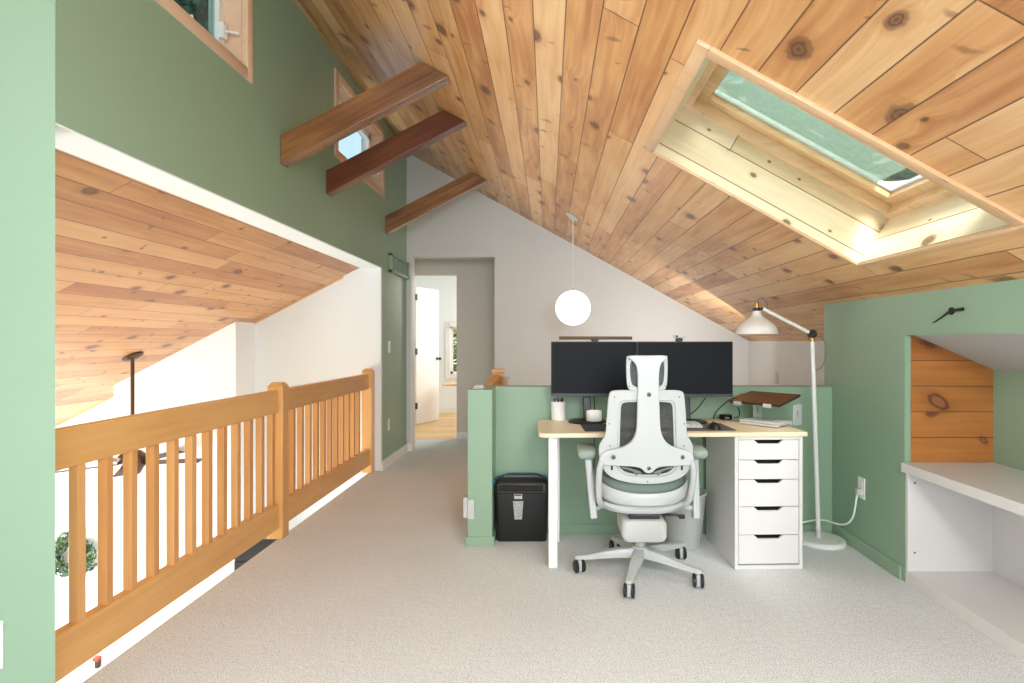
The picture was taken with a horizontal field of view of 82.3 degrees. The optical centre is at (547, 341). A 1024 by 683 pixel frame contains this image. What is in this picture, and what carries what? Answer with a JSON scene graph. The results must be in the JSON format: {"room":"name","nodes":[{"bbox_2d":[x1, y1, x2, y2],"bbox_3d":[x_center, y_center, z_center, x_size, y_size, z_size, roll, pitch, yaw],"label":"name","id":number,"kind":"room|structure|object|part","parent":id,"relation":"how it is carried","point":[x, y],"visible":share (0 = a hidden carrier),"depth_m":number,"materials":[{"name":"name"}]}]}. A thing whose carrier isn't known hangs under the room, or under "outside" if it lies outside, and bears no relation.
{"room":"home office","nodes":[
{"label":"home office","id":0,"kind":"room"},
{"bbox_2d":[0,0,54,682],"bbox_3d":[-2.875,0.300,1.900,2.650,7.000,0.120,0,0,0],"label":"wall","id":1,"kind":"structure","parent":0,"point":[27,27],"depth_m":1.84,"materials":[{"name":"green paint"}]},
{"bbox_2d":[0,621,3,668],"bbox_3d":[-1.756,0.952,1.835,0.090,0.150,0.010,0,0,0],"label":"light switch","id":2,"kind":"object","parent":1,"relation":"attached to","point":[1,622],"visible":1,"depth_m":1.83,"materials":[{"name":"plastic"}]},
{"bbox_2d":[114,322,254,658],"bbox_3d":[-3.267,1.813,5.290,1.067,3.974,0.340,0,0,0],"label":"wall","id":3,"kind":"structure","parent":0,"point":[221,365],"depth_m":5.12,"materials":[{"name":"white paint"}]},
{"bbox_2d":[55,279,342,682],"bbox_3d":[-3.950,1.500,5.510,4.500,4.600,0.100,0,0,0],"label":"wall","id":4,"kind":"structure","parent":0,"point":[301,343],"depth_m":5.46,"materials":[{"name":"white paint"}]},
{"bbox_2d":[55,531,96,584],"bbox_3d":[-4.418,2.002,5.419,0.464,0.499,0.117,0,0,0],"label":"wreath","id":5,"kind":"object","parent":4,"relation":"attached to","point":[62,569],"visible":0.47,"depth_m":5.41,"materials":[{"name":"green plant"}]},
{"bbox_2d":[92,655,100,668],"bbox_3d":[-4.191,2.979,5.432,0.048,0.105,0.054,0,0,0],"label":"wall ornament","id":6,"kind":"object","parent":4,"relation":"attached to","point":[97,659],"visible":1,"depth_m":5.42,"materials":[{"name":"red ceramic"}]},
{"bbox_2d":[95,659,100,668],"bbox_3d":[-4.183,2.997,5.435,0.032,0.070,0.040,0,0,0],"label":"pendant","id":7,"kind":"object","parent":6,"relation":"attached to","point":[97,661],"depth_m":5.41,"materials":[{"name":"plastic"}]},
{"bbox_2d":[55,277,342,427],"bbox_3d":[-3.800,0.387,5.447,4.000,2.092,0.024,0,0,0],"label":"trim","id":8,"kind":"structure","parent":4,"relation":"attached to","point":[329,284],"depth_m":5.43,"materials":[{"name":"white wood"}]},
{"bbox_2d":[55,148,359,425],"bbox_3d":[-3.971,0.460,3.710,4.458,2.338,3.500,0,0,0],"label":"ceiling","id":9,"kind":"structure","parent":0,"point":[140,266],"depth_m":3.63,"materials":[{"name":"brown wood"}]},
{"bbox_2d":[55,351,201,476],"bbox_3d":[-3.267,0.567,4.638,0.974,0.976,0.969,0,0,0],"label":"ceiling fan","id":10,"kind":"object","parent":9,"relation":"hanging from","point":[132,357],"visible":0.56,"depth_m":4.61,"materials":[{"name":"brown metal"}]},
{"bbox_3d":[-3.490,0.957,4.404,0.110,0.017,0.400,0,0,44],"label":"blade","id":11,"kind":"part","parent":10,"relation":"part of","materials":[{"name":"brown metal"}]},
{"bbox_3d":[-3.140,0.957,4.355,0.110,0.017,0.400,0,0,-28],"label":"blade","id":12,"kind":"part","parent":10,"relation":"part of","materials":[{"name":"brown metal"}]},
{"bbox_3d":[-3.281,0.496,4.620,0.027,0.748,0.027,0,0,0],"label":"rod","id":13,"kind":"part","parent":10,"relation":"part of","materials":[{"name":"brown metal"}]},
{"bbox_3d":[-3.240,0.957,4.917,0.110,0.017,0.400,0,0,8],"label":"blade","id":14,"kind":"part","parent":10,"relation":"part of","materials":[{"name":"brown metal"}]},
{"bbox_3d":[-2.986,0.957,4.672,0.400,0.017,0.110,0,0,-10],"label":"blade","id":15,"kind":"part","parent":10,"relation":"part of","materials":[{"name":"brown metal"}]},
{"bbox_2d":[55,0,406,460],"bbox_3d":[-1.645,-0.487,4.126,0.190,3.374,4.568,0,0,0],"label":"wall","id":16,"kind":"structure","parent":0,"point":[131,78],"depth_m":2.90,"materials":[{"name":"green paint"}]},
{"bbox_2d":[155,0,252,83],"bbox_3d":[-1.637,-1.665,2.420,0.197,0.640,1.270,0,0,0],"label":"window","id":17,"kind":"structure","parent":16,"relation":"in","point":[229,34],"depth_m":2.96,"materials":[{"name":"brown wood"}]},
{"bbox_3d":[-1.675,-1.665,2.420,0.050,0.506,1.136,0,0,0],"label":"sash","id":18,"kind":"part","parent":17,"relation":"part of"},
{"bbox_2d":[55,123,381,267],"bbox_3d":[-1.647,-0.687,3.656,0.191,0.006,3.627,0,0,0],"label":"trim","id":19,"kind":"structure","parent":16,"relation":"attached to","point":[67,140],"depth_m":2.60,"materials":[{"name":"white paint"}]},
{"bbox_2d":[334,68,384,198],"bbox_3d":[-1.615,-1.665,4.875,0.240,0.640,1.270,0,0,0],"label":"window","id":20,"kind":"structure","parent":16,"relation":"in","point":[373,134],"depth_m":5.22,"materials":[{"name":"brown wood"}]},
{"bbox_3d":[-1.675,-1.665,4.875,0.050,0.506,1.136,0,0,0],"label":"sash","id":21,"kind":"part","parent":20,"relation":"part of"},
{"bbox_2d":[381,443,410,470],"bbox_3d":[-1.525,1.157,5.920,0.050,0.085,0.980,0,0,0],"label":"baseboard","id":22,"kind":"structure","parent":16,"relation":"attached to","point":[393,457],"depth_m":5.88,"materials":[{"name":"wood"}]},
{"bbox_2d":[389,253,408,278],"bbox_3d":[-1.533,-0.769,6.035,0.033,0.182,0.700,0,0,0],"label":"air vent","id":23,"kind":"object","parent":16,"relation":"in","point":[398,266],"visible":1,"depth_m":6.00,"materials":[{"name":"metal"}]},
{"bbox_2d":[393,257,406,275],"bbox_3d":[-1.538,-0.769,6.035,0.023,0.142,0.640,0,0,0],"label":"grille","id":24,"kind":"object","parent":23,"relation":"attached to","point":[399,265],"depth_m":6.01,"materials":[{"name":"metal"}]},
{"bbox_2d":[343,268,381,490],"bbox_3d":[-1.726,1.558,5.452,0.348,4.484,0.044,0,0,0],"label":"wall pier","id":25,"kind":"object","parent":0,"point":[362,287],"visible":0.33,"depth_m":5.43,"materials":[{"name":"white paint"}]},
{"bbox_2d":[415,276,456,406],"bbox_3d":[-1.050,-0.050,9.810,3.300,2.500,0.100,0,0,0],"label":"wall","id":26,"kind":"structure","parent":0,"point":[446,285],"depth_m":9.76,"materials":[{"name":"white paint"}]},
{"bbox_2d":[439,407,456,412],"bbox_3d":[-1.000,1.149,9.751,3.200,0.097,0.018,0,0,0],"label":"baseboard","id":27,"kind":"structure","parent":26,"relation":"attached to","point":[441,409],"depth_m":9.74,"materials":[{"name":"wood"}]},
{"bbox_2d":[445,321,456,378],"bbox_3d":[-1.190,0.140,9.760,1.040,0.960,0.120,0,0,0],"label":"window","id":28,"kind":"structure","parent":26,"relation":"in","point":[449,325],"depth_m":9.74,"materials":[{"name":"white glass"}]},
{"bbox_3d":[-1.190,0.140,9.800,0.880,0.800,0.040,0,0,0],"label":"sash","id":29,"kind":"part","parent":28,"relation":"part of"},
{"bbox_2d":[450,322,456,326],"bbox_3d":[-1.190,-0.280,9.720,0.880,0.080,0.040,0,0,0],"label":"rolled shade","id":30,"kind":"object","parent":28,"relation":"attached to","point":[452,324],"depth_m":9.70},
{"bbox_2d":[415,259,494,431],"bbox_3d":[-1.000,-0.025,7.250,3.200,2.450,0.100,0,0,0],"label":"wall","id":31,"kind":"structure","parent":0,"point":[475,277],"depth_m":7.20,"materials":[{"name":"paint"}]},
{"bbox_2d":[457,432,467,438],"bbox_3d":[-0.260,1.157,7.192,1.720,0.085,0.016,0,0,0],"label":"baseboard","id":32,"kind":"structure","parent":31,"relation":"attached to","point":[460,435],"depth_m":7.18,"materials":[{"name":"wood"}]},
{"bbox_2d":[82,413,1023,682],"bbox_3d":[-0.850,1.324,4.150,6.300,0.252,11.300,0,0,0],"label":"floor","id":33,"kind":"structure","parent":0,"point":[382,583],"depth_m":2.55,"materials":[{"name":"carpet"}]},
{"bbox_2d":[55,369,374,682],"bbox_3d":[-1.653,0.724,3.670,0.094,0.948,3.510,0,0,0],"label":"railing","id":34,"kind":"object","parent":33,"relation":"on","point":[85,635],"visible":0.97,"depth_m":2.71,"materials":[{"name":"brown wood"}]},
{"bbox_3d":[-1.652,0.362,2.728,0.040,0.139,1.626,0,0,0],"label":"rail","id":35,"kind":"part","parent":34,"relation":"part of","materials":[{"name":"brown wood"}]},
{"bbox_3d":[-1.652,1.056,2.728,0.044,0.156,1.626,0,0,0],"label":"rail","id":36,"kind":"part","parent":34,"relation":"part of","materials":[{"name":"brown wood"}]},
{"bbox_3d":[-1.653,0.724,3.585,0.094,0.948,0.090,0,0,0],"label":"post","id":37,"kind":"part","parent":34,"relation":"part of","materials":[{"name":"brown wood"}]},
{"bbox_3d":[-1.652,0.362,4.482,0.040,0.139,1.707,0,0,0],"label":"rail","id":38,"kind":"part","parent":34,"relation":"part of","materials":[{"name":"brown wood"}]},
{"bbox_3d":[-1.652,1.056,4.482,0.044,0.156,1.707,0,0,0],"label":"rail","id":39,"kind":"part","parent":34,"relation":"part of","materials":[{"name":"brown wood"}]},
{"bbox_3d":[-1.653,0.724,5.380,0.094,0.948,0.090,0,0,0],"label":"post","id":40,"kind":"part","parent":34,"relation":"part of","materials":[{"name":"brown wood"}]},
{"bbox_2d":[442,382,456,385],"bbox_3d":[-1.235,0.906,8.650,0.570,0.582,0.500,0,0,0],"label":"side table","id":41,"kind":"object","parent":33,"relation":"on","point":[447,383],"visible":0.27,"depth_m":8.40,"materials":[{"name":"brown wood"}]},
{"bbox_2d":[484,368,504,384],"bbox_3d":[-0.413,0.702,4.169,0.104,0.994,0.564,0,0,10],"label":"stair railing","id":42,"kind":"object","parent":33,"relation":"on","point":[497,372],"visible":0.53,"depth_m":4.33,"materials":[{"name":"brown wood"}]},
{"bbox_3d":[-0.434,0.335,4.130,0.055,0.179,0.479,0,0,12],"label":"handrail","id":43,"kind":"part","parent":42,"relation":"part of","materials":[{"name":"brown wood"}]},
{"bbox_3d":[-0.374,0.702,4.396,0.092,0.994,0.092,0,0,0],"label":"newel post","id":44,"kind":"part","parent":42,"relation":"part of","materials":[{"name":"brown wood"}]},
{"bbox_2d":[497,376,509,384],"bbox_3d":[-0.335,0.300,4.342,0.107,0.082,0.003,0,0,0],"label":"panel","id":45,"kind":"object","parent":42,"relation":"attached to","point":[501,382],"visible":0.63,"depth_m":4.34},
{"bbox_2d":[494,473,547,541],"bbox_3d":[-0.158,1.007,3.570,0.347,0.384,0.152,0,0,0],"label":"paper shredder","id":46,"kind":"object","parent":33,"relation":"on","point":[521,499],"visible":0.91,"depth_m":3.50,"materials":[{"name":"black plastic"}]},
{"bbox_3d":[-0.178,0.927,3.501,0.048,0.030,0.005,0,0,0],"label":"label plate","id":47,"kind":"part","parent":46,"relation":"part of","materials":[{"name":"white plastic"}]},
{"bbox_2d":[573,355,707,597],"bbox_3d":[0.472,0.632,3.040,0.683,1.132,0.671,0,0,0],"label":"office chair","id":48,"kind":"object","parent":33,"relation":"on","point":[643,480],"visible":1,"depth_m":2.83,"materials":[{"name":"white plastic"}]},
{"bbox_3d":[0.244,0.745,2.990,0.110,0.309,0.106,0,0,0],"label":"armrest","id":49,"kind":"part","parent":48,"relation":"part of","materials":[{"name":"white plastic"}]},
{"bbox_3d":[0.262,0.707,2.893,0.050,0.273,0.157,0,0,9],"label":"hoop arm","id":50,"kind":"part","parent":48,"relation":"part of","materials":[{"name":"white plastic"}]},
{"bbox_2d":[602,466,683,493],"bbox_3d":[0.478,0.717,3.069,0.444,0.102,0.482,0,0,0],"label":"seat cushion","id":51,"kind":"object","parent":48,"relation":"on","point":[611,484],"depth_m":2.84,"materials":[{"name":"fabric"}]},
{"bbox_3d":[0.478,0.460,2.838,0.460,0.451,0.060,0,0,0],"label":"backrest frame","id":52,"kind":"part","parent":48,"relation":"part of","materials":[{"name":"white plastic"}]},
{"bbox_3d":[0.478,0.154,2.821,0.199,0.173,0.033,0,0,0],"label":"headrest frame","id":53,"kind":"part","parent":48,"relation":"part of","materials":[{"name":"white plastic"}]},
{"bbox_3d":[0.635,0.886,2.975,0.119,0.023,0.028,0,0,10],"label":"lever","id":54,"kind":"part","parent":48,"relation":"part of","materials":[{"name":"black plastic"}]},
{"bbox_3d":[0.695,0.707,2.893,0.050,0.273,0.157,0,0,-9],"label":"hoop arm","id":55,"kind":"part","parent":48,"relation":"part of","materials":[{"name":"white plastic"}]},
{"bbox_3d":[0.716,0.745,2.990,0.112,0.308,0.106,0,0,0],"label":"armrest","id":56,"kind":"part","parent":48,"relation":"part of","materials":[{"name":"white plastic"}]},
{"bbox_2d":[537,419,807,567],"bbox_3d":[0.653,0.838,3.330,1.420,0.722,0.550,0,0,-2],"label":"desk","id":57,"kind":"object","parent":33,"relation":"on","point":[550,429],"visible":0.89,"depth_m":3.09,"materials":[{"name":"brown wood"}]},
{"bbox_3d":[0.026,0.850,3.117,0.048,0.699,0.048,0,0,-2],"label":"leg","id":58,"kind":"part","parent":57,"relation":"part of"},
{"bbox_2d":[551,401,565,420],"bbox_3d":[0.063,0.419,3.555,0.090,0.113,0.090,0,0,0],"label":"pen cup","id":59,"kind":"object","parent":57,"relation":"on","point":[558,409],"visible":0.98,"depth_m":3.52,"materials":[{"name":"white ceramic"}]},
{"bbox_3d":[0.045,0.850,3.518,0.048,0.699,0.048,0,0,-2],"label":"leg","id":60,"kind":"part","parent":57,"relation":"part of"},
{"bbox_2d":[551,342,635,423],"bbox_3d":[0.269,0.238,3.462,0.502,0.476,0.228,0,0,0],"label":"monitor","id":61,"kind":"object","parent":57,"relation":"on","point":[586,370],"visible":0.78,"depth_m":3.44,"materials":[{"name":"black plastic"}]},
{"bbox_2d":[586,410,601,421],"bbox_3d":[0.267,0.431,3.400,0.091,0.058,0.091,0,0,0],"label":"candle jar","id":62,"kind":"object","parent":61,"relation":"on","point":[591,415],"visible":1,"depth_m":3.36,"materials":[{"name":"white ceramic"}]},
{"bbox_2d":[594,397,594,467],"bbox_3d":[0.283,0.561,3.568,0.009,0.475,0.140,0,0,3],"label":"cable","id":63,"kind":"object","parent":61,"relation":"hanging from","point":[594,397],"visible":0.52,"depth_m":3.63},
{"bbox_2d":[559,336,631,340],"bbox_3d":[0.278,-0.015,3.443,0.427,0.029,0.064,0,0,0],"label":"light bar","id":64,"kind":"object","parent":61,"relation":"attached to","point":[592,338],"visible":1,"depth_m":3.42,"materials":[{"name":"brown"}]},
{"bbox_2d":[581,423,735,431],"bbox_3d":[0.597,0.475,3.243,0.812,0.003,0.270,0,0,-2],"label":"desk mat","id":65,"kind":"object","parent":57,"relation":"on","point":[587,427],"visible":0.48,"depth_m":3.18,"materials":[{"name":"grey fabric"}]},
{"bbox_2d":[622,421,702,427],"bbox_3d":[0.616,0.462,3.253,0.460,0.022,0.130,0,0,-2],"label":"keyboard","id":66,"kind":"object","parent":65,"relation":"on","point":[690,424],"visible":0.2,"depth_m":3.20,"materials":[{"name":"white plastic"}]},
{"bbox_2d":[708,421,720,429],"bbox_3d":[0.903,0.454,3.174,0.066,0.037,0.104,0,0,0],"label":"computer mouse","id":67,"kind":"object","parent":65,"relation":"on","point":[713,425],"visible":1,"depth_m":3.14,"materials":[{"name":"black plastic"}]},
{"bbox_2d":[636,342,732,423],"bbox_3d":[0.796,0.238,3.440,0.559,0.476,0.228,0,0,0],"label":"monitor","id":68,"kind":"object","parent":57,"relation":"on","point":[695,369],"visible":0.65,"depth_m":3.40,"materials":[{"name":"black plastic"}]},
{"bbox_2d":[673,335,685,340],"bbox_3d":[0.766,-0.020,3.411,0.067,0.040,0.038,0,0,0],"label":"webcam","id":69,"kind":"object","parent":68,"relation":"on","point":[677,337],"visible":1,"depth_m":3.40,"materials":[{"name":"white plastic"}]},
{"bbox_2d":[713,397,736,418],"bbox_3d":[1.025,0.404,3.509,0.113,0.147,0.197,0,0,-30],"label":"cable","id":70,"kind":"object","parent":57,"relation":"on","point":[735,397],"visible":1,"depth_m":3.44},
{"bbox_2d":[719,414,731,419],"bbox_3d":[1.086,0.461,3.577,0.078,0.031,0.080,0,0,0],"label":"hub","id":71,"kind":"object","parent":57,"relation":"on","point":[721,416],"visible":1,"depth_m":3.55,"materials":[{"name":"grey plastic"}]},
{"bbox_2d":[739,417,791,427],"bbox_3d":[1.242,0.460,3.341,0.165,0.024,0.235,0,0,-39],"label":"laptop","id":72,"kind":"object","parent":57,"relation":"on","point":[759,421],"visible":1,"depth_m":3.29,"materials":[{"name":"metal"}]},
{"bbox_2d":[733,401,801,425],"bbox_3d":[1.285,0.398,3.411,0.241,0.155,0.309,0,0,-39],"label":"laptop stand","id":73,"kind":"object","parent":57,"relation":"on","point":[796,420],"visible":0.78,"depth_m":3.34,"materials":[{"name":"metal"}]},
{"bbox_3d":[1.260,0.417,3.517,0.084,0.116,0.006,0,0,-39],"label":"panel","id":74,"kind":"part","parent":73,"relation":"part of","materials":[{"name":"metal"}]},
{"bbox_2d":[730,391,800,406],"bbox_3d":[1.270,0.335,3.430,0.230,0.058,0.320,0,0,-39],"label":"shelf","id":75,"kind":"object","parent":73,"relation":"on","point":[752,397],"visible":0.98,"depth_m":3.40,"materials":[{"name":"brown wood"}]},
{"bbox_3d":[1.418,0.417,3.323,0.084,0.116,0.006,0,0,-39],"label":"panel","id":76,"kind":"part","parent":73,"relation":"part of","materials":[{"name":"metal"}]},
{"bbox_2d":[665,486,706,550],"bbox_3d":[0.800,1.038,3.440,0.264,0.321,0.264,0,0,0],"label":"waste bin","id":77,"kind":"object","parent":33,"relation":"on","point":[688,530],"visible":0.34,"depth_m":3.35,"materials":[{"name":"grey plastic"}]},
{"bbox_2d":[706,436,802,569],"bbox_3d":[1.154,0.850,3.330,0.362,0.698,0.500,0,0,-2],"label":"drawer unit","id":78,"kind":"object","parent":33,"relation":"on","point":[754,485],"visible":0.84,"depth_m":3.08,"materials":[{"name":"white laminate"}]},
{"bbox_3d":[1.163,1.095,3.090,0.321,0.151,0.016,0,0,-2],"label":"drawer","id":79,"kind":"part","parent":78,"relation":"part of","materials":[{"name":"white laminate"}]},
{"bbox_3d":[1.163,0.945,3.090,0.321,0.145,0.016,0,0,-2],"label":"drawer","id":80,"kind":"part","parent":78,"relation":"part of","materials":[{"name":"white laminate"}]},
{"bbox_3d":[1.163,0.798,3.090,0.321,0.141,0.016,0,0,-2],"label":"drawer","id":81,"kind":"part","parent":78,"relation":"part of","materials":[{"name":"white laminate"}]},
{"bbox_3d":[1.163,0.675,3.090,0.321,0.100,0.016,0,0,-2],"label":"drawer","id":82,"kind":"part","parent":78,"relation":"part of","materials":[{"name":"white laminate"}]},
{"bbox_3d":[1.163,0.571,3.090,0.321,0.103,0.016,0,0,-2],"label":"drawer","id":83,"kind":"part","parent":78,"relation":"part of","materials":[{"name":"white laminate"}]},
{"bbox_2d":[736,297,845,549],"bbox_3d":[1.435,0.469,3.465,0.660,1.461,0.272,0,0,-8],"label":"floor lamp","id":84,"kind":"object","parent":33,"relation":"on","point":[755,324],"visible":0.98,"depth_m":3.43,"materials":[{"name":"metal"}]},
{"bbox_3d":[1.228,-0.113,3.440,0.242,0.138,0.242,0,0,0],"label":"lamp shade","id":85,"kind":"part","parent":84,"relation":"part of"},
{"bbox_3d":[1.413,-0.117,3.440,0.308,0.173,0.021,0,0,0],"label":"arm","id":86,"kind":"part","parent":84,"relation":"part of"},
{"bbox_3d":[1.605,0.064,3.458,0.103,0.217,0.014,0,0,-17],"label":"cord","id":87,"kind":"part","parent":84,"relation":"part of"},
{"bbox_2d":[803,488,860,524],"bbox_3d":[1.642,1.015,3.484,0.085,0.364,0.441,0,0,-42],"label":"power cord","id":88,"kind":"object","parent":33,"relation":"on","point":[857,490],"visible":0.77,"depth_m":3.33,"materials":[{"name":"white plastic"}]},
{"bbox_2d":[901,462,1023,661],"bbox_3d":[1.988,0.900,1.557,0.460,0.597,2.714,0,0,0],"label":"built-in shelf","id":89,"kind":"object","parent":33,"relation":"on","point":[964,521],"visible":1,"depth_m":2.81,"materials":[{"name":"white laminate"}]},
{"bbox_3d":[1.990,0.923,2.905,0.420,0.551,0.019,0,0,0],"label":"panel","id":90,"kind":"part","parent":89,"relation":"part of","materials":[{"name":"white laminate"}]},
{"bbox_2d":[901,462,1023,516],"bbox_3d":[1.988,0.625,1.557,0.460,0.046,2.714,0,0,0],"label":"countertop","id":91,"kind":"structure","parent":89,"relation":"on","point":[998,485],"depth_m":2.58,"materials":[{"name":"white laminate"}]},
{"bbox_3d":[1.990,1.168,1.548,0.420,0.062,2.695,0,0,0],"label":"panel","id":92,"kind":"part","parent":89,"relation":"part of","materials":[{"name":"white laminate"}]},
{"bbox_3d":[2.208,0.923,1.557,0.017,0.551,2.714,0,0,0],"label":"panel","id":93,"kind":"part","parent":89,"relation":"part of","materials":[{"name":"white laminate"}]},
{"bbox_3d":[-1.945,0.148,8.340,0.090,2.097,0.080,0,0,0],"label":"trim","id":94,"kind":"structure","parent":33,"relation":"on","visible":0},
{"bbox_2d":[415,287,440,424],"bbox_3d":[-1.764,0.203,8.648,0.101,1.975,0.612,0,0,21],"label":"door","id":95,"kind":"structure","parent":94,"relation":"attached to","point":[427,358],"depth_m":8.62,"materials":[{"name":"white wood"}]},
{"bbox_2d":[407,155,748,442],"bbox_3d":[0.375,-0.500,6.470,3.850,3.400,0.120,0,0,0],"label":"wall","id":96,"kind":"structure","parent":0,"point":[534,266],"depth_m":6.41,"materials":[{"name":"white paint"}]},
{"bbox_2d":[411,257,414,450],"bbox_3d":[-1.496,0.137,6.471,0.016,2.126,0.138,0,0,0],"label":"trim","id":97,"kind":"structure","parent":96,"relation":"attached to","point":[412,258],"depth_m":6.42,"materials":[{"name":"wood"}]},
{"bbox_2d":[468,385,831,536],"bbox_3d":[0.654,0.741,3.602,2.252,0.918,0.337,0,0,0],"label":"wall","id":98,"kind":"structure","parent":0,"point":[503,436],"depth_m":3.66,"materials":[{"name":"green paint"}]},
{"bbox_2d":[463,495,474,518],"bbox_3d":[-0.464,0.978,3.459,0.067,0.125,0.081,0,0,0],"label":"power outlet","id":99,"kind":"object","parent":98,"relation":"attached to","point":[468,504],"visible":0.95,"depth_m":3.42,"materials":[{"name":"white plastic"}]},
{"bbox_2d":[472,384,484,388],"bbox_3d":[-0.415,0.270,3.505,0.070,0.023,0.066,0,0,0],"label":"cap","id":100,"kind":"object","parent":98,"relation":"on","point":[477,386],"visible":1,"depth_m":3.48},
{"bbox_2d":[466,523,901,579],"bbox_3d":[0.649,1.163,3.300,2.262,0.075,0.720,0,0,0],"label":"baseboard","id":101,"kind":"structure","parent":98,"relation":"attached to","point":[894,568],"depth_m":3.44,"materials":[{"name":"paint"}]},
{"bbox_2d":[293,0,1023,340],"bbox_3d":[0.344,-1.035,2.455,3.823,2.118,7.910,0,0,0],"label":"ceiling","id":102,"kind":"structure","parent":0,"point":[560,103],"depth_m":2.65,"materials":[{"name":"brown wood"}]},
{"bbox_2d":[281,62,449,167],"bbox_3d":[-1.063,-1.323,3.427,0.969,0.588,0.088,0,0,0],"label":"ceiling beam","id":103,"kind":"structure","parent":102,"relation":"attached to","point":[368,107],"depth_m":3.38,"materials":[{"name":"wood"}]},
{"bbox_2d":[326,110,466,196],"bbox_3d":[-1.063,-1.323,4.127,0.969,0.588,0.088,0,0,0],"label":"ceiling beam","id":104,"kind":"structure","parent":102,"relation":"attached to","point":[442,124],"depth_m":4.08,"materials":[{"name":"wood"}]},
{"bbox_2d":[385,172,487,234],"bbox_3d":[-1.063,-1.323,5.610,0.969,0.588,0.088,0,0,0],"label":"ceiling beam","id":105,"kind":"structure","parent":102,"relation":"attached to","point":[467,183],"depth_m":5.57,"materials":[{"name":"wood"}]},
{"bbox_2d":[556,212,589,324],"bbox_3d":[0.219,-0.633,5.117,0.306,0.986,0.306,0,0,0],"label":"pendant lamp","id":106,"kind":"object","parent":102,"relation":"hanging from","point":[572,307],"visible":1,"depth_m":5.01,"materials":[{"name":"glass"}]},
{"bbox_3d":[0.219,-0.291,5.117,0.306,0.302,0.306,0,0,0],"label":"globe","id":107,"kind":"part","parent":106,"relation":"part of"},
{"bbox_2d":[644,39,1023,267],"bbox_3d":[1.089,-0.793,2.358,1.241,0.862,1.023,0,0,0],"label":"window","id":108,"kind":"structure","parent":102,"relation":"attached to","point":[841,207],"depth_m":2.77,"materials":[{"name":"brown wood"}]},
{"bbox_3d":[1.198,-0.937,2.373,0.970,0.568,0.895,0,0,0],"label":"sash","id":109,"kind":"part","parent":108,"relation":"part of","materials":[{"name":"brown wood"}]},
{"bbox_3d":[1.183,-0.910,2.373,1.053,0.627,0.979,0,0,0],"label":"frame","id":110,"kind":"part","parent":108,"relation":"part of","materials":[{"name":"brown wood"}]},
{"bbox_2d":[749,341,823,384],"bbox_3d":[2.250,0.583,5.090,0.100,1.234,2.640,0,0,0],"label":"wall","id":111,"kind":"structure","parent":0,"point":[791,360],"depth_m":5.44,"materials":[{"name":"white paint"}]},
{"bbox_2d":[775,372,777,383],"bbox_3d":[2.196,0.350,5.620,0.008,0.110,0.068,0,0,0],"label":"wall outlet","id":112,"kind":"object","parent":111,"relation":"attached to","point":[776,373],"visible":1,"depth_m":5.62,"materials":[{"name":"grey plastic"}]},
{"bbox_2d":[824,278,1023,581],"bbox_3d":[1.835,0.482,1.135,0.110,1.436,5.270,0,0,0],"label":"wall","id":113,"kind":"structure","parent":0,"point":[867,365],"depth_m":3.12,"materials":[{"name":"green paint"}]},
{"bbox_2d":[858,476,864,499],"bbox_3d":[1.776,0.830,3.316,0.008,0.120,0.072,0,0,0],"label":"wall outlet","id":114,"kind":"object","parent":113,"relation":"attached to","point":[861,481],"visible":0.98,"depth_m":3.31,"materials":[{"name":"plastic"}]},
{"bbox_2d":[933,307,963,322],"bbox_3d":[1.772,-0.117,2.600,0.019,0.067,0.202,0,0,0],"label":"wall hook","id":115,"kind":"object","parent":113,"relation":"attached to","point":[951,310],"visible":1,"depth_m":2.57,"materials":[{"name":"black plastic"}]},
{"bbox_2d":[911,335,992,461],"bbox_3d":[2.018,0.334,2.928,0.415,0.732,0.024,0,0,0],"label":"wall","id":116,"kind":"structure","parent":113,"relation":"attached to","point":[952,393],"depth_m":2.92,"materials":[{"name":"orange wood"}]},
{"bbox_2d":[915,333,1023,371],"bbox_3d":[2.035,0.051,0.720,0.410,0.199,4.440,0,0,0],"label":"ceiling","id":117,"kind":"structure","parent":0,"point":[1005,352],"depth_m":2.66,"materials":[{"name":"grey paint"}]},
{"bbox_2d":[993,370,1023,470],"bbox_3d":[2.260,0.550,0.720,0.080,1.300,4.440,0,0,0],"label":"wall","id":118,"kind":"structure","parent":0,"point":[1008,386],"depth_m":2.82,"materials":[{"name":"green paint"}]},
{"bbox_3d":[-3.875,3.850,3.700,4.650,0.100,3.720,0,0,0],"label":"floor","id":119,"kind":"structure","parent":0,"visible":0},
{"bbox_2d":[234,539,276,570],"bbox_3d":[-2.590,2.820,5.220,0.180,1.959,0.460,0,0,0],"label":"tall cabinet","id":120,"kind":"object","parent":119,"relation":"on","point":[257,548],"visible":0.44,"depth_m":5.10,"materials":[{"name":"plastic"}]},
{"bbox_3d":[-2.634,2.790,4.995,0.086,1.820,0.010,0,0,0],"label":"door","id":121,"kind":"part","parent":120,"relation":"part of","materials":[{"name":"black plastic"}]},
{"label":"outside","id":122,"kind":"structure","parent":0,"visible":0},
{"bbox_3d":[0.000,3.900,25.100,60.000,0.100,29.800,0,0,0],"label":"ground","id":123,"kind":"structure","parent":122,"visible":0},
{"bbox_2d":[174,0,207,30],"bbox_3d":[-6.537,-2.175,10.432,5.111,11.949,4.979,0,0,0],"label":"evergreen tree","id":124,"kind":"object","parent":123,"relation":"on","point":[198,9],"visible":0.03,"depth_m":10.00,"materials":[{"name":"green plant"}]},
{"bbox_2d":[453,328,456,370],"bbox_3d":[-1.319,1.018,11.809,3.181,5.564,3.316,0,0,0],"label":"shrub","id":125,"kind":"object","parent":123,"relation":"on","point":[454,329],"visible":0.02,"depth_m":11.51,"materials":[{"name":"green plant"}]},
{"bbox_2d":[720,70,918,180],"bbox_3d":[3.451,-1.693,8.746,5.098,10.986,5.008,0,0,22],"label":"evergreen tree","id":126,"kind":"object","parent":123,"relation":"on","point":[905,174],"visible":0.02,"depth_m":8.26,"materials":[{"name":"green plant"}]}
]}

